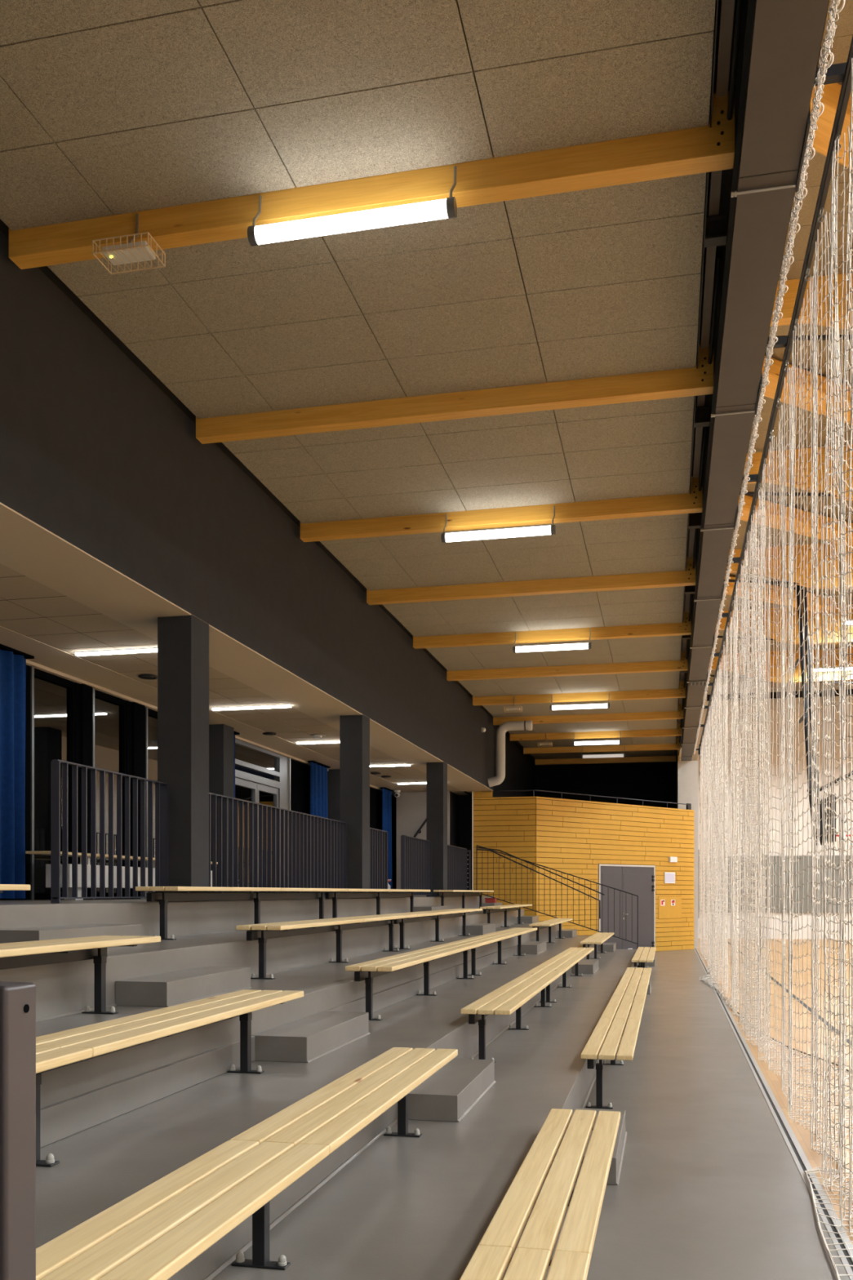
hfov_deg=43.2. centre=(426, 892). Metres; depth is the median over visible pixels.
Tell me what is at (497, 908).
bench
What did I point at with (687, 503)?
ceiling beam
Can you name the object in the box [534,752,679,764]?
ceiling beam
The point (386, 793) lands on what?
curtain
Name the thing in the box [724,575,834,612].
brace
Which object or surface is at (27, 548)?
ceiling
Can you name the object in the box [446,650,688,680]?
ceiling beam
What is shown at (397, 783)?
diffuser
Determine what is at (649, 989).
step block
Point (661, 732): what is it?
ceiling beam
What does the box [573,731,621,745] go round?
lamp
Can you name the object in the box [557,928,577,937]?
step block
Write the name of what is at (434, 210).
diffuser
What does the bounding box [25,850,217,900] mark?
table
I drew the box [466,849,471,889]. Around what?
railing
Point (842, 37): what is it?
ceiling
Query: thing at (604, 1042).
bench
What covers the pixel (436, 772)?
pillar
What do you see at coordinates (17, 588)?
ceiling tiles
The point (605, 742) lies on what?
diffuser
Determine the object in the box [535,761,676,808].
wall
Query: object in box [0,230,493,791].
wall
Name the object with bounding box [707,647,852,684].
roof beam
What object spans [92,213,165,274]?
light
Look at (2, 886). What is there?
bench
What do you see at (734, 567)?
roof beam
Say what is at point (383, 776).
ceiling vent
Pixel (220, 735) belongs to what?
piers
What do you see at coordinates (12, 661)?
curtain
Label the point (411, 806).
wall
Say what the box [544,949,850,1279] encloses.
floor
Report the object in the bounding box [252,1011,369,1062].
step block
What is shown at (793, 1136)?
trim
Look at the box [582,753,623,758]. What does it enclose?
diffuser
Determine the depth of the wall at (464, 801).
28.76 m
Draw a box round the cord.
[699,755,701,933]
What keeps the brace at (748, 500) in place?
attached to the ceiling at (842, 37)
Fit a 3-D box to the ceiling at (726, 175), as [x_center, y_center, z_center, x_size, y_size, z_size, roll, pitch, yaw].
[4.103,-4.885,16.246,0.700,0.050,40.500,0,0,13]
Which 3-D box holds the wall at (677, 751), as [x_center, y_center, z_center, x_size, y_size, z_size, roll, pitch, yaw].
[8.005,-4.455,34.433,0.040,0.910,3.500,0,0,13]
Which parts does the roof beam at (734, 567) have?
tie rod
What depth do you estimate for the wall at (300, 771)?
14.49 m
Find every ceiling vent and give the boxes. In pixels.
[137,674,157,679]
[262,732,276,735]
[370,772,380,774]
[381,775,391,777]
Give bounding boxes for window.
[30,666,75,899]
[92,688,126,899]
[145,706,157,867]
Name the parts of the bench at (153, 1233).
leg, foot plate, leg, foot plate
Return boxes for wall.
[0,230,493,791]
[0,664,396,900]
[396,791,449,892]
[449,791,458,846]
[458,795,471,889]
[473,791,535,915]
[481,724,535,797]
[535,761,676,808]
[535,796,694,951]
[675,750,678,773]
[680,680,852,939]
[697,849,698,918]
[698,855,852,913]
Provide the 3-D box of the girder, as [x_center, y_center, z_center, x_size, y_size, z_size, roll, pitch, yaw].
[3.819,-4.193,14.619,0.352,0.454,37.000,0,0,13]
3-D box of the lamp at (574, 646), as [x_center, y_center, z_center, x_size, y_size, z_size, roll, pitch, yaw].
[2.095,-4.208,17.977,1.305,0.355,0.148,0,0,13]
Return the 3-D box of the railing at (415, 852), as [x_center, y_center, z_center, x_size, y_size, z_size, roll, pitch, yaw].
[-0.176,-0.475,20.428,0.072,1.117,2.289,0,0,13]
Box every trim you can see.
[26,659,382,791]
[471,791,473,889]
[694,947,852,1279]
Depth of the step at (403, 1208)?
5.21 m
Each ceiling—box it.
[0,0,715,761]
[0,502,493,795]
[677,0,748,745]
[707,0,852,684]
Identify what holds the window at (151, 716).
in the wall at (300, 771)
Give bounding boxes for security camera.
[394,790,400,797]
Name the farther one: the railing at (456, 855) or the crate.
the crate
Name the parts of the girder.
splice plate, clamp rod, clamp rod, clamp rod, clamp rod, clamp rod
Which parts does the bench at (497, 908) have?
leg, leg, leg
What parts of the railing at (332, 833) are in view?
rail, post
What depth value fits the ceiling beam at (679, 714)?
26.57 m
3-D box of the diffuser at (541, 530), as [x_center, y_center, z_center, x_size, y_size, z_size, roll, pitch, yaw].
[0.814,-4.085,12.259,1.205,0.100,0.100,0,0,13]
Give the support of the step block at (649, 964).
on the floor at (710, 1187)
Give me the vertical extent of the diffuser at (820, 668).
0.020 m
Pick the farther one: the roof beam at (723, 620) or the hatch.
the hatch
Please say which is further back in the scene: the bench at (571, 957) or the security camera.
the security camera
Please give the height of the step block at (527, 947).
0.158 m
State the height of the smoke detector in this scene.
0.055 m
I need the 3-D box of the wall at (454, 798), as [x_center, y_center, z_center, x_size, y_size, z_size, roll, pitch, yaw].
[0.985,-1.262,28.167,0.600,2.689,1.200,0,0,13]
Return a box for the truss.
[706,688,852,701]
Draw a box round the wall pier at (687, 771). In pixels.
[676,760,697,948]
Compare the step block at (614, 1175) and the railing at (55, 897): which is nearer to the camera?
the step block at (614, 1175)
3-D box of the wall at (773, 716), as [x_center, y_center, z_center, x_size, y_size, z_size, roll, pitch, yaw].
[21.821,-3.117,37.229,25.700,9.600,0.200,0,0,13]
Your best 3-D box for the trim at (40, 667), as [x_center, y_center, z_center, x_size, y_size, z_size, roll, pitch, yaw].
[-4.330,-2.589,12.961,0.120,0.038,30.400,0,0,13]
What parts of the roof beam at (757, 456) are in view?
tie rod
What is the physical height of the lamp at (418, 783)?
0.042 m
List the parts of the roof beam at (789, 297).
tie rod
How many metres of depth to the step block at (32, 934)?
7.39 m
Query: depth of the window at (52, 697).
12.62 m
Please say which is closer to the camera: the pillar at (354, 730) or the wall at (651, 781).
the pillar at (354, 730)
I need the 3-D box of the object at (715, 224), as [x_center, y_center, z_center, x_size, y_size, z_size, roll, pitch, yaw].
[3.957,-4.555,16.227,0.149,0.310,40.200,0,0,13]
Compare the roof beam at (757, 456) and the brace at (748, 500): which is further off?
the brace at (748, 500)
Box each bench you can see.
[0,884,30,892]
[0,935,160,1013]
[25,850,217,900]
[35,989,303,1167]
[35,1047,457,1279]
[135,886,347,939]
[235,914,417,979]
[324,888,430,918]
[345,940,490,1020]
[388,908,482,949]
[433,889,493,910]
[459,1108,620,1279]
[460,927,537,975]
[460,967,567,1062]
[480,904,532,927]
[528,918,573,942]
[536,946,594,1002]
[580,932,614,959]
[580,995,645,1108]
[613,967,651,1028]
[631,946,656,974]
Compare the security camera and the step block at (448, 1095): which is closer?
the step block at (448, 1095)
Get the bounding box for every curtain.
[0,644,34,898]
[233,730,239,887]
[307,760,330,892]
[380,786,393,892]
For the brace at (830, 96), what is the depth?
10.22 m
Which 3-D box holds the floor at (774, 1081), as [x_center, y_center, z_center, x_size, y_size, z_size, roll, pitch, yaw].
[16.811,1.831,13.654,25.165,0.303,50.000,0,0,13]
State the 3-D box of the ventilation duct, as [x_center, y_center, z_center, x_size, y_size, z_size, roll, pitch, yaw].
[2.066,-3.443,26.694,1.104,1.630,0.256,0,0,13]
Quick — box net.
[698,57,852,1279]
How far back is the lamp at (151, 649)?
11.58 m
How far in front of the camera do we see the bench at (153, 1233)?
3.42 m
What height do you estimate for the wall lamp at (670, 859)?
0.155 m
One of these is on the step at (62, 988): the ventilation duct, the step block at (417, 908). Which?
the step block at (417, 908)
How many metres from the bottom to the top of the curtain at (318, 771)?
2.669 m
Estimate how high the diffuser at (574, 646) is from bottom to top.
0.100 m
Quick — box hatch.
[658,896,681,919]
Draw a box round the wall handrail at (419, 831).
[413,818,426,837]
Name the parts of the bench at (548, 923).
leg, leg, leg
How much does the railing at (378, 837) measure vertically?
1.117 m
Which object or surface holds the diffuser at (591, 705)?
attached to the lamp at (590, 705)
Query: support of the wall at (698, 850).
attached to the wall pier at (687, 771)
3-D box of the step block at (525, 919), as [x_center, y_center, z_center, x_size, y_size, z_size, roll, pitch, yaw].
[2.443,0.644,25.816,0.372,0.158,1.250,0,0,13]
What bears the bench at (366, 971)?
on the step at (104, 1164)
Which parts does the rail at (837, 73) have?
bracket plate, bracket plate, bracket plate, bracket plate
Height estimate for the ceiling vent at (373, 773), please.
0.032 m
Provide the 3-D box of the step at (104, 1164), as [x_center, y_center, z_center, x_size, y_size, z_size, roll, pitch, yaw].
[0.506,1.488,11.621,0.964,0.890,29.900,0,0,13]
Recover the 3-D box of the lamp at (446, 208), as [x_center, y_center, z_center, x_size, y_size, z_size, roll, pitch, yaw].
[-0.460,-4.208,6.580,1.305,0.355,0.148,0,0,13]
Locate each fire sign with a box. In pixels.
[661,899,665,905]
[671,899,675,905]
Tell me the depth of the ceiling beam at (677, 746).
32.31 m
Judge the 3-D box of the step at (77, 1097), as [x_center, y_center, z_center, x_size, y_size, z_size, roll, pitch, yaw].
[-0.403,1.328,11.824,0.962,1.210,29.900,0,0,13]
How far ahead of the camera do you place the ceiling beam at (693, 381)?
9.49 m
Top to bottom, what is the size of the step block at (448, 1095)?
0.158 m
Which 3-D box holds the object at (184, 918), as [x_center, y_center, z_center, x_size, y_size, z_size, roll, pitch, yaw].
[-2.992,1.008,13.481,3.064,1.850,32.000,0,0,13]
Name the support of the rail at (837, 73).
attached to the girder
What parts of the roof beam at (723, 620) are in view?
tie rod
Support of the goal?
hanging from the ceiling at (842, 37)
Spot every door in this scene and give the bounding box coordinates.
[235,738,290,892]
[598,864,655,951]
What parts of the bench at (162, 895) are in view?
leg, leg, leg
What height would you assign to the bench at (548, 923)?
0.455 m
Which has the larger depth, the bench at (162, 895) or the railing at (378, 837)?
the railing at (378, 837)
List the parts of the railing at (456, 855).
post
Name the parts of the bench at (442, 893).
leg, leg, leg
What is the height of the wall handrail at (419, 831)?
1.331 m
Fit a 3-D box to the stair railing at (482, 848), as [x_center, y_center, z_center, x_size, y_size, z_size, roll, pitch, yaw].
[3.155,0.084,26.239,3.942,2.532,0.162,0,0,13]
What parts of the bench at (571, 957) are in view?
leg, leg, leg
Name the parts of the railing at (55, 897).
post, rail, rail, post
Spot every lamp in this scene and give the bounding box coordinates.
[73,647,157,656]
[210,704,292,710]
[247,165,457,246]
[295,740,339,744]
[369,764,410,767]
[396,782,426,784]
[440,505,555,542]
[512,628,591,653]
[550,692,609,710]
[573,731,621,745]
[581,746,625,758]
[668,857,677,862]
[813,645,852,671]
[846,593,852,624]
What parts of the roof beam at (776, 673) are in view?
tie rod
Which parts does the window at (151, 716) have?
frame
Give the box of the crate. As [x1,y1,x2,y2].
[484,897,497,902]
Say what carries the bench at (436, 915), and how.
on the step at (77, 1097)
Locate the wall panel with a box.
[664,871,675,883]
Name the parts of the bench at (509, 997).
leg, leg, foot plate, leg, foot plate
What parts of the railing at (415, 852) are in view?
post, rail, post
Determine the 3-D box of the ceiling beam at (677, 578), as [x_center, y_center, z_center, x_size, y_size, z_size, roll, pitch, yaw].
[1.419,-4.418,15.290,4.670,0.360,0.149,0,0,13]
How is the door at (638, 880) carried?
in the wall at (631, 857)
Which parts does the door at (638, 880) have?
panel, panel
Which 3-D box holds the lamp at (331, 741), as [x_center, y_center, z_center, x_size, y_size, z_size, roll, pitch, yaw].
[-1.680,-2.601,18.567,1.184,0.042,0.080,0,0,13]
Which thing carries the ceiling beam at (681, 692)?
attached to the ceiling at (108, 108)
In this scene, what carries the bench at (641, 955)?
on the floor at (710, 1187)
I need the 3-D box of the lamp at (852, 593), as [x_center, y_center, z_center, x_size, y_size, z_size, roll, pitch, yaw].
[11.754,-7.260,27.290,2.260,0.760,0.340,0,0,13]
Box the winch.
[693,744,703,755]
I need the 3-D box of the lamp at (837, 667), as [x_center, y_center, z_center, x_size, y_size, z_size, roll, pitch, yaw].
[13.066,-7.260,33.145,2.260,0.760,0.340,0,0,13]
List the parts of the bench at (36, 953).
leg, foot plate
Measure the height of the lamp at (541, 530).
0.355 m
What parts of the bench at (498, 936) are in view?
leg, leg, leg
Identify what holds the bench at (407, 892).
on the step at (62, 988)
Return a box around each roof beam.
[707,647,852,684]
[714,604,852,644]
[724,542,852,590]
[739,444,852,501]
[768,272,852,340]
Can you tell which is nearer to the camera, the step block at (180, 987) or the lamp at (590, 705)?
the step block at (180, 987)
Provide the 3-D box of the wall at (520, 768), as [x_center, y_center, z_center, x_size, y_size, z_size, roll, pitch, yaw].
[2.580,-3.515,32.405,0.280,2.190,9.630,0,0,13]
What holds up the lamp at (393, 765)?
attached to the ceiling tiles
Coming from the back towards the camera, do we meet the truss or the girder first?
the truss
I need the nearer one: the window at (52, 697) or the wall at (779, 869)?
the window at (52, 697)
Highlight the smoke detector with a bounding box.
[311,733,325,738]
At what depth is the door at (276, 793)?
19.05 m
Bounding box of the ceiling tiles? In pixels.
[0,563,469,795]
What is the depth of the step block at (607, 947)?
24.82 m
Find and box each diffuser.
[254,198,448,244]
[397,782,426,784]
[444,525,551,542]
[515,642,588,652]
[551,703,607,710]
[574,740,619,745]
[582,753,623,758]
[813,667,852,671]
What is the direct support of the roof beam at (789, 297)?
attached to the ceiling at (842, 37)
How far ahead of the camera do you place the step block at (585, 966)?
18.10 m
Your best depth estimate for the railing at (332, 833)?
13.13 m
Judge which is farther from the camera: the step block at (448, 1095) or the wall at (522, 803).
the wall at (522, 803)
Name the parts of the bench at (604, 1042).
leg, foot plate, leg, foot plate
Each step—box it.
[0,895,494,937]
[0,909,524,1022]
[35,923,562,1147]
[35,935,597,1279]
[212,949,639,1279]
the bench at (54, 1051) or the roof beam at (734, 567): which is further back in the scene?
the roof beam at (734, 567)
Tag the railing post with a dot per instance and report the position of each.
(17, 999)
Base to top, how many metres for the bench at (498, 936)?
0.455 m
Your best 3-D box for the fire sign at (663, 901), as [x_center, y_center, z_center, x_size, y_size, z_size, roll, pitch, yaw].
[6.801,0.288,30.965,0.197,0.173,0.007,0,0,-42]
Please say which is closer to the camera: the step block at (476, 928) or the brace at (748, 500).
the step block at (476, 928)
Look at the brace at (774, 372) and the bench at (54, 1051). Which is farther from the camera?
the brace at (774, 372)
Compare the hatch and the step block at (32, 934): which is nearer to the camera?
the step block at (32, 934)
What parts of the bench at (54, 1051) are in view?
leg, foot plate, leg, foot plate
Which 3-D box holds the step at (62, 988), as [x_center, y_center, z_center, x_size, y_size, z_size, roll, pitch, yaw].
[-1.299,1.168,12.025,0.924,1.530,29.900,0,0,13]
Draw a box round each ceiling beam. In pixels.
[8,90,734,269]
[195,345,713,444]
[300,475,702,542]
[366,556,696,604]
[413,610,691,648]
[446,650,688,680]
[472,680,685,706]
[493,702,684,725]
[510,721,682,741]
[523,737,680,754]
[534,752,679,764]
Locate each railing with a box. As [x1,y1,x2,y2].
[50,759,168,903]
[208,792,346,896]
[369,827,387,892]
[400,835,431,897]
[447,844,466,889]
[466,849,471,889]
[475,844,638,948]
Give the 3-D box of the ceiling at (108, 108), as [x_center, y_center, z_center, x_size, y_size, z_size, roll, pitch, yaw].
[1.589,-4.441,17.227,4.905,0.059,41.315,0,0,13]
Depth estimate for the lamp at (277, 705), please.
15.07 m
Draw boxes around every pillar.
[157,613,208,886]
[339,714,369,892]
[426,761,447,897]
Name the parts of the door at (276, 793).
pane, pane, pane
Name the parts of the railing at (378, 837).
post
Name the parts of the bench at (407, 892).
leg, leg, leg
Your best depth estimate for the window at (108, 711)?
14.04 m
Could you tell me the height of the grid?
0.036 m
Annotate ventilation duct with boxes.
[487,720,533,786]
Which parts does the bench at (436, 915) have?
leg, leg, leg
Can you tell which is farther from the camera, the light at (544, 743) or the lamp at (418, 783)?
the light at (544, 743)
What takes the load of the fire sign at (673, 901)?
attached to the hatch
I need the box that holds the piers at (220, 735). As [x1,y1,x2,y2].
[208,724,339,887]
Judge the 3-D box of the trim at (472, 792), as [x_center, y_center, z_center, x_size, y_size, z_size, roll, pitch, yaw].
[1.199,-1.262,27.821,0.030,2.689,0.080,0,0,13]
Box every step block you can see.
[0,924,142,947]
[115,966,251,1007]
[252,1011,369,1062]
[408,1058,495,1122]
[413,906,448,911]
[462,923,496,934]
[481,902,502,909]
[516,941,546,954]
[517,915,538,923]
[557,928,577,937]
[565,1107,627,1185]
[571,959,599,973]
[597,942,616,951]
[635,977,652,994]
[640,955,656,966]
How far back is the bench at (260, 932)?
10.10 m
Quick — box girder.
[680,0,829,760]
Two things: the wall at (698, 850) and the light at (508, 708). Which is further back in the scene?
the wall at (698, 850)
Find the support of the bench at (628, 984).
on the floor at (710, 1187)
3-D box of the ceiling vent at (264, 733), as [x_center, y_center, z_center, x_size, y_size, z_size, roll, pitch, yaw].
[-2.566,-2.594,17.587,0.228,0.032,0.228,0,0,13]
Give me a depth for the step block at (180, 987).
7.10 m
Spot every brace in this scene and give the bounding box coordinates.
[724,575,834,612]
[737,495,852,546]
[761,355,852,425]
[806,82,852,169]
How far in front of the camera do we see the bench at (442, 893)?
22.16 m
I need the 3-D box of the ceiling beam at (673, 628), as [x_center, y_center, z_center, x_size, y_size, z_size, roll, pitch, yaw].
[2.057,-4.418,18.140,4.670,0.360,0.149,0,0,13]
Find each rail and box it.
[497,789,691,809]
[694,35,852,744]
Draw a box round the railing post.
[0,981,35,1279]
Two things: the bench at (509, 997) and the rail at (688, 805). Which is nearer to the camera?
the bench at (509, 997)
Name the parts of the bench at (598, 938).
leg, leg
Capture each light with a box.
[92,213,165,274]
[503,696,522,712]
[537,733,552,746]
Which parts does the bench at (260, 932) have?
leg, foot plate, leg, leg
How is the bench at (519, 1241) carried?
on the floor at (710, 1187)
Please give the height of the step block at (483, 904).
0.158 m
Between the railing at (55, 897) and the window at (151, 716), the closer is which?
the railing at (55, 897)
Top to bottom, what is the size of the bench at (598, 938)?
0.455 m
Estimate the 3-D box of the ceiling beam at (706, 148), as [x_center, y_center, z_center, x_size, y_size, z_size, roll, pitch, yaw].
[-0.497,-4.418,6.742,4.670,0.360,0.149,0,0,13]
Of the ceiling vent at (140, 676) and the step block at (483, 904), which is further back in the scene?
the step block at (483, 904)
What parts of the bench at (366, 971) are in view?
leg, foot plate, leg, foot plate, leg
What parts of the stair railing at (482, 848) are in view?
post, handrail, handrail, rail, rail, post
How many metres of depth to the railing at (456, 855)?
24.18 m
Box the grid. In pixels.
[0,575,471,795]
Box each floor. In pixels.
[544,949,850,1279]
[697,937,852,1244]
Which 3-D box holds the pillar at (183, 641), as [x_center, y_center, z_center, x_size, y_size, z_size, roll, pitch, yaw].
[-2.336,-1.268,10.354,0.346,2.703,0.405,0,0,13]
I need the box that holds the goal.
[787,583,852,852]
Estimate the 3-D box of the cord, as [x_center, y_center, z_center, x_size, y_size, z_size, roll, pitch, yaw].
[7.994,-1.313,31.412,0.040,5.493,0.040,0,0,13]
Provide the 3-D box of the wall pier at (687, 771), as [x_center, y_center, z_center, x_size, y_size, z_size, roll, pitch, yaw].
[8.744,-1.157,36.266,0.600,5.681,7.400,0,0,13]
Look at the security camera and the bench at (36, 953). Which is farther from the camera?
the security camera
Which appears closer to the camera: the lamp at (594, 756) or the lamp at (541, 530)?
the lamp at (541, 530)
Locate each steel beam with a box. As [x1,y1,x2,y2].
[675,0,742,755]
[693,0,845,755]

